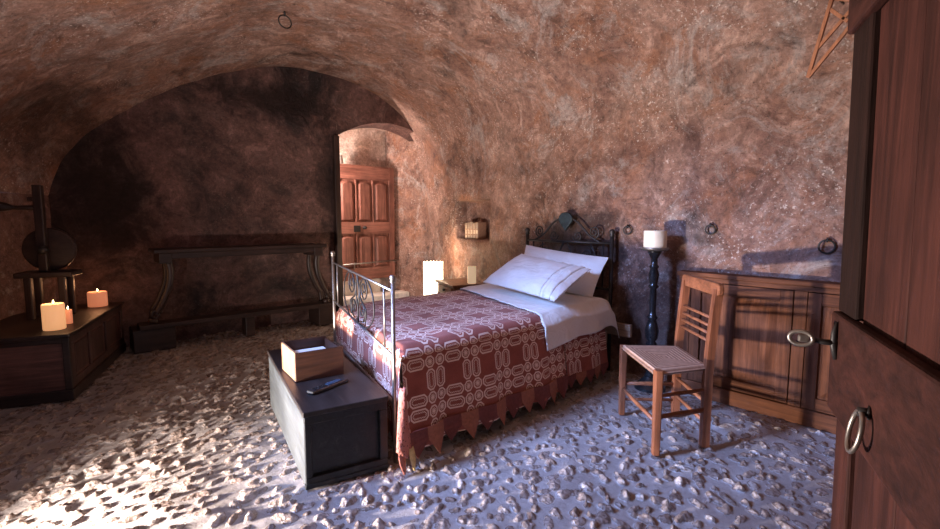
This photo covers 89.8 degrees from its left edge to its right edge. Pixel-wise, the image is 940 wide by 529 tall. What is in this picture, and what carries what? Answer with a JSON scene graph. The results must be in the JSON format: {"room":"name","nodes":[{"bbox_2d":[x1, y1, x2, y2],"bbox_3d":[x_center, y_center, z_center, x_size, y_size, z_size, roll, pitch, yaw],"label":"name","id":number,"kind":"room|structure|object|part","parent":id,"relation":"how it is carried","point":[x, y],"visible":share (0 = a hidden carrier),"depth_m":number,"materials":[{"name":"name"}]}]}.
{"room":"cave bedroom","nodes":[
{"label":"cave bedroom","id":0,"kind":"room"},
{"bbox_2d":[0,192,56,319],"bbox_3d":[-2.389,0.399,1.303,0.902,1.460,6.193,-3,6,-31],"label":"wall","id":1,"kind":"structure","parent":0,"point":[15,225],"depth_m":3.74,"materials":[{"name":"paint"}]},
{"bbox_2d":[48,66,412,346],"bbox_3d":[-2.229,-0.795,5.517,4.120,3.045,0.373,-5,7,-41],"label":"wall","id":2,"kind":"structure","parent":0,"point":[242,157],"depth_m":4.93,"materials":[{"name":"paint"}]},
{"bbox_2d":[332,135,343,310],"bbox_3d":[-1.650,-0.463,5.854,0.072,2.220,0.120,-5,7,-41],"label":"post","id":3,"kind":"object","parent":2,"relation":"attached to","point":[335,138],"visible":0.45,"depth_m":5.80,"materials":[{"name":"brown wood"}]},
{"bbox_2d":[336,128,387,291],"bbox_3d":[-1.857,-0.772,6.311,2.400,2.850,0.800,-5,7,-41],"label":"wall","id":4,"kind":"structure","parent":0,"point":[360,146],"depth_m":6.96,"materials":[{"name":"paint"}]},
{"bbox_2d":[340,164,397,280],"bbox_3d":[-1.482,-0.592,6.745,0.990,1.620,0.110,-5,7,-41],"label":"door","id":5,"kind":"structure","parent":4,"relation":"in","point":[367,192],"depth_m":6.77,"materials":[{"name":"brown wood"}]},
{"bbox_3d":[-1.702,-0.882,6.547,0.239,0.565,0.032,-5,7,-41],"label":"panel","id":6,"kind":"part","parent":5,"relation":"part of","materials":[{"name":"brown wood"}]},
{"bbox_3d":[-1.702,-0.176,6.614,0.239,0.455,0.032,-5,7,-41],"label":"panel","id":7,"kind":"part","parent":5,"relation":"part of","materials":[{"name":"brown wood"}]},
{"bbox_3d":[-1.590,-0.504,6.655,0.100,0.090,0.015,-5,7,-41],"label":"lock plate","id":8,"kind":"part","parent":5,"relation":"part of","materials":[{"name":"metal"}]},
{"bbox_3d":[-1.503,-1.300,6.686,0.800,0.200,0.030,-5,7,-41],"label":"rail","id":9,"kind":"part","parent":5,"relation":"part of","materials":[{"name":"brown wood"}]},
{"bbox_3d":[-1.501,-0.899,6.722,0.239,0.565,0.032,-5,7,-41],"label":"panel","id":10,"kind":"part","parent":5,"relation":"part of","materials":[{"name":"brown wood"}]},
{"bbox_3d":[-1.503,-0.523,6.760,0.800,0.170,0.030,-5,7,-41],"label":"rail","id":11,"kind":"part","parent":5,"relation":"part of","materials":[{"name":"brown wood"}]},
{"bbox_3d":[-1.501,-0.192,6.789,0.239,0.455,0.032,-5,7,-41],"label":"panel","id":12,"kind":"part","parent":5,"relation":"part of","materials":[{"name":"brown wood"}]},
{"bbox_3d":[-1.503,0.129,6.822,0.800,0.170,0.030,-5,7,-41],"label":"rail","id":13,"kind":"part","parent":5,"relation":"part of","materials":[{"name":"brown wood"}]},
{"bbox_3d":[-1.301,-0.916,6.897,0.239,0.565,0.032,-5,7,-41],"label":"panel","id":14,"kind":"part","parent":5,"relation":"part of","materials":[{"name":"brown wood"}]},
{"bbox_3d":[-1.301,-0.209,6.964,0.239,0.455,0.032,-5,7,-41],"label":"panel","id":15,"kind":"part","parent":5,"relation":"part of","materials":[{"name":"brown wood"}]},
{"bbox_2d":[343,278,408,305],"bbox_3d":[-1.685,0.402,6.720,1.650,0.335,0.500,-5,7,-41],"label":"step","id":16,"kind":"structure","parent":4,"relation":"attached to","point":[377,294],"depth_m":6.81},
{"bbox_2d":[0,320,835,528],"bbox_3d":[-0.656,0.946,2.818,5.800,0.052,6.548,-5,7,-41],"label":"floor","id":17,"kind":"structure","parent":0,"point":[189,435],"depth_m":2.34,"materials":[{"name":"grey stone"}]},
{"bbox_2d":[0,302,125,408],"bbox_3d":[-3.197,0.635,3.613,0.638,0.455,1.350,-2,6,-24],"label":"cabinet","id":18,"kind":"object","parent":17,"relation":"on","point":[38,366],"visible":0.99,"depth_m":3.13,"materials":[{"name":"brown wood"}]},
{"bbox_3d":[-2.943,0.512,3.000,0.620,0.035,0.014,-2,6,-24],"label":"rail","id":19,"kind":"part","parent":18,"relation":"part of","materials":[{"name":"brown wood"}]},
{"bbox_2d":[0,185,81,319],"bbox_3d":[-3.300,-0.094,3.571,0.503,1.004,0.242,-2,6,-23],"label":"balance scale","id":20,"kind":"object","parent":18,"relation":"on","point":[49,250],"visible":0.91,"depth_m":3.58,"materials":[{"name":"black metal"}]},
{"bbox_3d":[-3.379,-0.430,3.483,0.312,0.086,0.090,-2,6,-23],"label":"arm","id":21,"kind":"part","parent":20,"relation":"part of","materials":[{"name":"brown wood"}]},
{"bbox_3d":[-3.286,0.257,3.522,0.045,0.315,0.045,-2,6,-23],"label":"leg","id":22,"kind":"part","parent":20,"relation":"part of","materials":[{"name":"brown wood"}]},
{"bbox_3d":[-3.349,0.243,3.669,0.045,0.315,0.045,-2,6,-23],"label":"leg","id":23,"kind":"part","parent":20,"relation":"part of","materials":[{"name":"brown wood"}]},
{"bbox_3d":[-3.236,-0.271,3.560,0.055,0.650,0.060,-2,6,-23],"label":"post","id":24,"kind":"part","parent":20,"relation":"part of","materials":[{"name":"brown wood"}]},
{"bbox_3d":[-3.102,0.249,3.601,0.045,0.315,0.045,-2,6,-23],"label":"leg","id":25,"kind":"part","parent":20,"relation":"part of","materials":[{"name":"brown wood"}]},
{"bbox_3d":[-3.165,0.235,3.747,0.045,0.315,0.045,-2,6,-23],"label":"leg","id":26,"kind":"part","parent":20,"relation":"part of","materials":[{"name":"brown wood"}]},
{"bbox_2d":[41,301,66,330],"bbox_3d":[-2.848,0.342,3.228,0.124,0.202,0.123,-5,7,-41],"label":"pillar candle","id":27,"kind":"object","parent":18,"relation":"on","point":[53,315],"visible":1,"depth_m":3.19,"materials":[{"name":"beige wax"}]},
{"bbox_3d":[-3.197,0.424,3.593,0.638,0.030,1.350,-2,6,-24],"label":"lid","id":28,"kind":"part","parent":18,"relation":"part of","materials":[{"name":"brown wood"}]},
{"bbox_3d":[-2.679,0.657,3.145,0.039,0.350,0.044,-2,6,-24],"label":"corner post","id":29,"kind":"part","parent":18,"relation":"part of","materials":[{"name":"brown wood"}]},
{"bbox_2d":[65,306,72,323],"bbox_3d":[-2.904,0.362,3.408,0.052,0.127,0.052,-5,7,-41],"label":"pillar candle","id":30,"kind":"object","parent":18,"relation":"on","point":[69,316],"visible":0.84,"depth_m":3.40,"materials":[{"name":"orange wax"}]},
{"bbox_3d":[-2.765,0.634,3.359,0.008,0.205,0.260,-2,6,-24],"label":"raised panel","id":31,"kind":"part","parent":18,"relation":"part of","materials":[{"name":"brown wood"}]},
{"bbox_3d":[-2.939,0.450,3.743,0.012,0.050,1.290,-2,6,-24],"label":"rail","id":32,"kind":"part","parent":18,"relation":"part of","materials":[{"name":"brown wood"}]},
{"bbox_2d":[87,289,107,306],"bbox_3d":[-3.235,0.285,4.098,0.140,0.152,0.139,-5,7,-41],"label":"pillar candle","id":33,"kind":"object","parent":18,"relation":"on","point":[97,298],"visible":1,"depth_m":4.05,"materials":[{"name":"orange wax"}]},
{"bbox_3d":[-2.911,0.603,3.687,0.008,0.205,0.260,-2,6,-24],"label":"raised panel","id":34,"kind":"part","parent":18,"relation":"part of","materials":[{"name":"brown wood"}]},
{"bbox_3d":[-2.939,0.746,3.771,0.012,0.055,1.290,-2,6,-24],"label":"rail","id":35,"kind":"part","parent":18,"relation":"part of","materials":[{"name":"brown wood"}]},
{"bbox_3d":[-3.072,0.569,4.052,0.008,0.205,0.260,-2,6,-24],"label":"raised panel","id":36,"kind":"part","parent":18,"relation":"part of","materials":[{"name":"brown wood"}]},
{"bbox_2d":[129,243,332,353],"bbox_3d":[-2.380,0.272,4.931,1.930,0.930,0.360,-5,7,-41],"label":"console table","id":37,"kind":"object","parent":17,"relation":"on","point":[154,334],"visible":0.98,"depth_m":4.63,"materials":[{"name":"brown wood"}]},
{"bbox_3d":[-2.990,0.247,4.537,0.195,0.578,0.056,-5,7,-41],"label":"leg","id":38,"kind":"part","parent":37,"relation":"part of","materials":[{"name":"brown wood"}]},
{"bbox_3d":[-2.859,0.256,4.373,0.219,0.567,0.080,-5,7,-41],"label":"leg","id":39,"kind":"part","parent":37,"relation":"part of","materials":[{"name":"brown wood"}]},
{"bbox_3d":[-1.825,0.151,5.557,0.195,0.578,0.056,-5,7,-41],"label":"leg","id":40,"kind":"part","parent":37,"relation":"part of","materials":[{"name":"brown wood"}]},
{"bbox_3d":[-1.681,0.159,5.404,0.213,0.567,0.080,-5,7,-41],"label":"leg","id":41,"kind":"part","parent":37,"relation":"part of","materials":[{"name":"brown wood"}]},
{"bbox_2d":[267,349,388,489],"bbox_3d":[-0.849,0.772,2.671,0.395,0.360,1.150,-3,6,-30],"label":"wooden chest","id":42,"kind":"object","parent":17,"relation":"on","point":[338,433],"visible":0.91,"depth_m":2.23,"materials":[{"name":"black paint"}]},
{"bbox_2d":[281,336,343,382],"bbox_3d":[-0.879,0.518,2.624,0.255,0.155,0.290,-4,7,-35],"label":"wooden box","id":43,"kind":"object","parent":42,"relation":"on","point":[327,362],"visible":1,"depth_m":2.53,"materials":[{"name":"brown wood"}]},
{"bbox_2d":[295,346,324,352],"bbox_3d":[-0.881,0.538,2.626,0.214,0.088,0.237,-4,7,-35],"label":"paper stack","id":44,"kind":"object","parent":43,"relation":"in","point":[321,347],"visible":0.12,"depth_m":2.70,"materials":[{"name":"white paper"}]},
{"bbox_2d":[307,377,347,394],"bbox_3d":[-0.712,0.608,2.371,0.048,0.022,0.230,3,6,32],"label":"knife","id":45,"kind":"object","parent":42,"relation":"on","point":[342,380],"visible":1,"depth_m":2.35,"materials":[{"name":"black plastic"}]},
{"bbox_3d":[-0.849,0.605,2.655,0.395,0.025,1.150,-3,6,-30],"label":"lid","id":46,"kind":"part","parent":42,"relation":"part of","materials":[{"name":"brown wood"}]},
{"bbox_3d":[-0.569,0.683,2.182,0.385,0.040,0.022,-3,6,-30],"label":"rail","id":47,"kind":"part","parent":42,"relation":"part of","materials":[{"name":"black paint"}]},
{"bbox_3d":[-0.569,0.971,2.210,0.385,0.050,0.022,-3,6,-30],"label":"rail","id":48,"kind":"part","parent":42,"relation":"part of","materials":[{"name":"black paint"}]},
{"bbox_2d":[423,261,442,294],"bbox_3d":[-0.450,0.309,5.809,0.236,0.692,0.236,0,5,-1],"label":"lantern","id":49,"kind":"object","parent":17,"relation":"on","point":[432,271],"visible":0.52,"depth_m":5.68,"materials":[{"name":"paper"}]},
{"bbox_2d":[435,278,483,292],"bbox_3d":[-0.131,0.444,5.398,0.394,0.500,0.560,-2,6,-24],"label":"nightstand","id":50,"kind":"object","parent":17,"relation":"on","point":[444,285],"visible":0.44,"depth_m":5.30,"materials":[{"name":"brown wood"}]},
{"bbox_3d":[-0.281,0.284,5.315,0.013,0.085,0.420,-2,6,-24],"label":"drawer","id":51,"kind":"part","parent":50,"relation":"part of","materials":[{"name":"brown wood"}]},
{"bbox_2d":[467,266,475,283],"bbox_3d":[0.020,0.108,5.222,0.096,0.202,0.095,-5,7,-41],"label":"pillar candle","id":52,"kind":"object","parent":50,"relation":"on","point":[471,270],"visible":1,"depth_m":5.18,"materials":[{"name":"beige wax"}]},
{"bbox_2d":[330,212,631,462],"bbox_3d":[0.042,0.249,3.387,2.105,1.266,1.316,-5,7,-41],"label":"bed","id":53,"kind":"object","parent":17,"relation":"on","point":[565,219],"visible":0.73,"depth_m":3.12,"materials":[{"name":"metal"}]},
{"bbox_3d":[-0.968,0.412,3.370,0.020,0.945,0.020,-5,7,-41],"label":"post","id":54,"kind":"part","parent":53,"relation":"part of","materials":[{"name":"metal"}]},
{"bbox_3d":[-0.670,0.338,2.827,0.020,0.616,1.223,-3,6,-29],"label":"footboard","id":55,"kind":"part","parent":53,"relation":"part of","materials":[{"name":"metal"}]},
{"bbox_3d":[-0.372,0.535,2.310,0.020,0.900,0.020,-5,7,-41],"label":"post","id":56,"kind":"part","parent":53,"relation":"part of","materials":[{"name":"metal"}]},
{"bbox_3d":[-0.026,0.445,3.449,1.802,0.205,1.130,-5,7,-41],"label":"mattress","id":57,"kind":"part","parent":53,"relation":"part of","materials":[{"name":"red fabric"}]},
{"bbox_2d":[336,290,607,474],"bbox_3d":[-0.095,0.595,3.343,1.913,0.578,1.459,-5,7,-41],"label":"coverlet","id":58,"kind":"object","parent":53,"relation":"on","point":[467,359],"visible":0.9,"depth_m":2.75,"materials":[{"name":"fabric"}]},
{"bbox_3d":[0.835,0.582,3.354,0.500,0.330,0.064,-5,7,-41],"label":"panel","id":59,"kind":"part","parent":58,"relation":"part of","materials":[{"name":"red fabric"}]},
{"bbox_3d":[0.353,0.623,3.058,1.870,0.115,0.035,-5,7,-41],"label":"rail","id":60,"kind":"part","parent":53,"relation":"part of","materials":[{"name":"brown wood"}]},
{"bbox_2d":[460,283,618,350],"bbox_3d":[0.382,0.382,3.800,0.900,0.305,1.375,-5,7,-41],"label":"sheet","id":61,"kind":"object","parent":53,"relation":"on","point":[571,316],"visible":0.7,"depth_m":3.35,"materials":[{"name":"fabric"}]},
{"bbox_2d":[483,254,589,301],"bbox_3d":[0.537,0.077,3.681,0.448,0.261,1.072,-2,6,-24],"label":"pillow","id":62,"kind":"object","parent":61,"relation":"on","point":[535,276],"visible":1,"depth_m":3.50,"materials":[{"name":"fabric"}]},
{"bbox_2d":[524,245,608,296],"bbox_3d":[0.733,0.039,3.919,0.191,0.367,0.850,-5,7,-41],"label":"pillow","id":63,"kind":"object","parent":61,"relation":"on","point":[585,286],"visible":0.53,"depth_m":3.71,"materials":[{"name":"fabric"}]},
{"bbox_3d":[0.819,0.285,4.067,0.028,1.068,0.909,-5,7,-41],"label":"headboard","id":64,"kind":"part","parent":53,"relation":"part of","materials":[{"name":"metal"}]},
{"bbox_2d":[634,247,668,393],"bbox_3d":[1.286,0.384,3.330,0.210,1.008,0.210,-5,7,-41],"label":"candle stand","id":65,"kind":"object","parent":17,"relation":"on","point":[651,329],"visible":0.83,"depth_m":3.30,"materials":[{"name":"metal"}]},
{"bbox_2d":[643,229,666,247],"bbox_3d":[1.286,-0.182,3.276,0.152,0.130,0.151,-5,7,-41],"label":"pillar candle","id":66,"kind":"object","parent":65,"relation":"on","point":[655,238],"visible":1,"depth_m":3.21,"materials":[{"name":"wax"}]},
{"bbox_3d":[1.286,-0.106,3.284,0.188,0.022,0.188,-5,7,-41],"label":"drip plate","id":67,"kind":"part","parent":65,"relation":"part of","materials":[{"name":"metal"}]},
{"bbox_2d":[618,274,723,455],"bbox_3d":[1.118,0.517,2.630,0.400,0.876,0.542,0,5,0],"label":"chair","id":68,"kind":"object","parent":17,"relation":"on","point":[660,361],"visible":1,"depth_m":2.51,"materials":[{"name":"brown wood"}]},
{"bbox_3d":[0.937,0.710,2.900,0.040,0.440,0.040,0,5,1],"label":"leg","id":69,"kind":"part","parent":68,"relation":"part of","materials":[{"name":"brown wood"}]},
{"bbox_3d":[0.951,0.754,2.401,0.041,0.447,0.041,0,5,1],"label":"leg","id":70,"kind":"part","parent":68,"relation":"part of","materials":[{"name":"brown wood"}]},
{"bbox_3d":[1.098,0.530,2.636,0.349,0.039,0.525,0,5,-1],"label":"seat","id":71,"kind":"part","parent":68,"relation":"part of","materials":[{"name":"beige wicker"}]},
{"bbox_3d":[1.279,0.510,2.866,0.075,0.845,0.036,0,5,1],"label":"post","id":72,"kind":"part","parent":68,"relation":"part of","materials":[{"name":"brown wood"}]},
{"bbox_3d":[1.290,0.111,2.631,0.032,0.068,0.463,0,5,2],"label":"rail","id":73,"kind":"part","parent":68,"relation":"part of","materials":[{"name":"brown wood"}]},
{"bbox_3d":[1.265,0.547,2.476,0.075,0.845,0.036,0,5,1],"label":"post","id":74,"kind":"part","parent":68,"relation":"part of","materials":[{"name":"brown wood"}]},
{"bbox_2d":[677,270,862,434],"bbox_3d":[1.941,0.516,2.772,0.115,0.850,1.470,-5,7,-41],"label":"base cabinet","id":75,"kind":"object","parent":17,"relation":"on","point":[757,369],"visible":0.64,"depth_m":2.88,"materials":[{"name":"brown wood"}]},
{"bbox_3d":[1.704,0.777,3.047,0.016,0.070,0.460,-5,7,-41],"label":"rail","id":76,"kind":"part","parent":75,"relation":"part of","materials":[{"name":"brown wood"}]},
{"bbox_3d":[1.704,0.473,3.019,0.014,0.510,0.430,-5,7,-41],"label":"raised panel","id":77,"kind":"part","parent":75,"relation":"part of","materials":[{"name":"brown wood"}]},
{"bbox_3d":[1.704,0.169,2.990,0.016,0.070,0.460,-5,7,-41],"label":"rail","id":78,"kind":"part","parent":75,"relation":"part of","materials":[{"name":"brown wood"}]},
{"bbox_3d":[1.713,0.472,3.027,0.008,0.680,0.592,-5,7,-41],"label":"cabinet door","id":79,"kind":"part","parent":75,"relation":"part of","materials":[{"name":"brown wood"}]},
{"bbox_3d":[1.937,0.139,2.723,0.028,0.030,1.456,-5,7,-41],"label":"cornice","id":80,"kind":"part","parent":75,"relation":"part of","materials":[{"name":"brown wood"}]},
{"bbox_3d":[2.180,0.522,2.498,0.008,0.680,0.677,-5,7,-41],"label":"cabinet door","id":81,"kind":"part","parent":75,"relation":"part of","materials":[{"name":"brown wood"}]},
{"bbox_3d":[2.171,0.827,2.518,0.016,0.070,0.545,-5,7,-41],"label":"rail","id":82,"kind":"part","parent":75,"relation":"part of","materials":[{"name":"brown wood"}]},
{"bbox_3d":[2.171,0.219,2.461,0.016,0.070,0.545,-5,7,-41],"label":"rail","id":83,"kind":"part","parent":75,"relation":"part of","materials":[{"name":"brown wood"}]},
{"bbox_3d":[2.171,0.523,2.490,0.014,0.510,0.515,-5,7,-41],"label":"raised panel","id":84,"kind":"part","parent":75,"relation":"part of","materials":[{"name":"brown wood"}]},
{"bbox_2d":[787,0,939,528],"bbox_3d":[0.625,0.093,0.711,0.143,2.020,0.872,3,6,25],"label":"door","id":85,"kind":"structure","parent":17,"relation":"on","point":[884,380],"depth_m":0.79,"materials":[{"name":"brown wood"}]},
{"bbox_3d":[0.773,0.162,1.002,0.014,0.081,0.014,3,6,26],"label":"hasp plate","id":86,"kind":"part","parent":85,"relation":"part of","materials":[{"name":"metal"}]},
{"bbox_3d":[0.665,0.288,0.816,0.020,0.080,0.060,3,6,27],"label":"ring handle","id":87,"kind":"part","parent":85,"relation":"part of","materials":[{"name":"metal"}]},
{"bbox_2d":[0,0,853,194],"bbox_3d":[-0.557,-1.250,2.746,5.030,1.555,6.220,-5,7,-41],"label":"ceiling","id":88,"kind":"structure","parent":0,"point":[472,80],"depth_m":3.64,"materials":[{"name":"paint"}]},
{"bbox_2d":[278,11,291,28],"bbox_3d":[-1.521,-2.021,3.878,0.119,0.160,0.031,-5,7,-41],"label":"ring","id":89,"kind":"object","parent":88,"relation":"hanging from","point":[284,14],"visible":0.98,"depth_m":3.87,"materials":[{"name":"black metal"}]},
{"bbox_2d":[806,0,848,78],"bbox_3d":[1.852,-1.131,2.333,0.211,0.397,0.251,-5,7,-41],"label":"wooden rack","id":90,"kind":"object","parent":88,"relation":"hanging from","point":[811,70],"visible":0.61,"depth_m":2.30,"materials":[{"name":"brown wood"}]},
{"bbox_2d":[420,95,850,381],"bbox_3d":[1.018,-0.118,4.248,0.441,1.936,6.235,-4,6,-33],"label":"wall","id":91,"kind":"structure","parent":0,"point":[771,182],"depth_m":3.43,"materials":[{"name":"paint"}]},
{"bbox_2d":[385,131,423,296],"bbox_3d":[-0.943,-0.773,7.005,0.888,2.620,0.022,4,7,38],"label":"wall","id":92,"kind":"structure","parent":91,"relation":"attached to","point":[400,154],"depth_m":7.00,"materials":[{"name":"paint"}]},
{"bbox_2d":[464,223,467,238],"bbox_3d":[-0.004,-0.418,5.836,0.144,0.195,0.046,-5,7,-41],"label":"book","id":93,"kind":"object","parent":91,"relation":"in","point":[466,224],"visible":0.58,"depth_m":5.79,"materials":[{"name":"paper"}]},
{"bbox_2d":[467,222,469,238],"bbox_3d":[0.029,-0.417,5.799,0.144,0.201,0.046,-5,7,-41],"label":"book","id":94,"kind":"object","parent":91,"relation":"in","point":[468,234],"visible":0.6,"depth_m":5.75,"materials":[{"name":"paper"}]},
{"bbox_2d":[470,222,475,238],"bbox_3d":[0.061,-0.417,5.762,0.144,0.207,0.046,-5,7,-41],"label":"book","id":95,"kind":"object","parent":91,"relation":"in","point":[471,223],"visible":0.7,"depth_m":5.72,"materials":[{"name":"paper"}]},
{"bbox_2d":[472,223,475,238],"bbox_3d":[0.093,-0.407,5.726,0.144,0.195,0.046,-5,7,-41],"label":"book","id":96,"kind":"object","parent":91,"relation":"in","point":[474,224],"visible":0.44,"depth_m":5.68,"materials":[{"name":"paper"}]},
{"bbox_2d":[475,222,485,238],"bbox_3d":[0.126,-0.407,5.689,0.144,0.201,0.046,-5,7,-41],"label":"book","id":97,"kind":"object","parent":91,"relation":"in","point":[480,229],"visible":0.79,"depth_m":5.66,"materials":[{"name":"paper"}]},
{"bbox_2d":[623,224,631,234],"bbox_3d":[1.223,-0.269,3.640,0.064,0.081,0.070,-5,7,-41],"label":"ring","id":98,"kind":"object","parent":91,"relation":"attached to","point":[627,226],"visible":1,"depth_m":3.62,"materials":[{"name":"black metal"}]},
{"bbox_2d":[705,223,715,234],"bbox_3d":[1.628,-0.241,3.183,0.064,0.081,0.070,-5,7,-41],"label":"ring","id":99,"kind":"object","parent":91,"relation":"attached to","point":[710,224],"visible":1,"depth_m":3.16,"materials":[{"name":"black metal"}]},
{"bbox_2d":[817,237,835,253],"bbox_3d":[2.054,-0.108,2.712,0.068,0.097,0.083,-5,7,-41],"label":"ring","id":100,"kind":"object","parent":91,"relation":"attached to","point":[826,239],"visible":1,"depth_m":2.70,"materials":[{"name":"black metal"}]}
]}

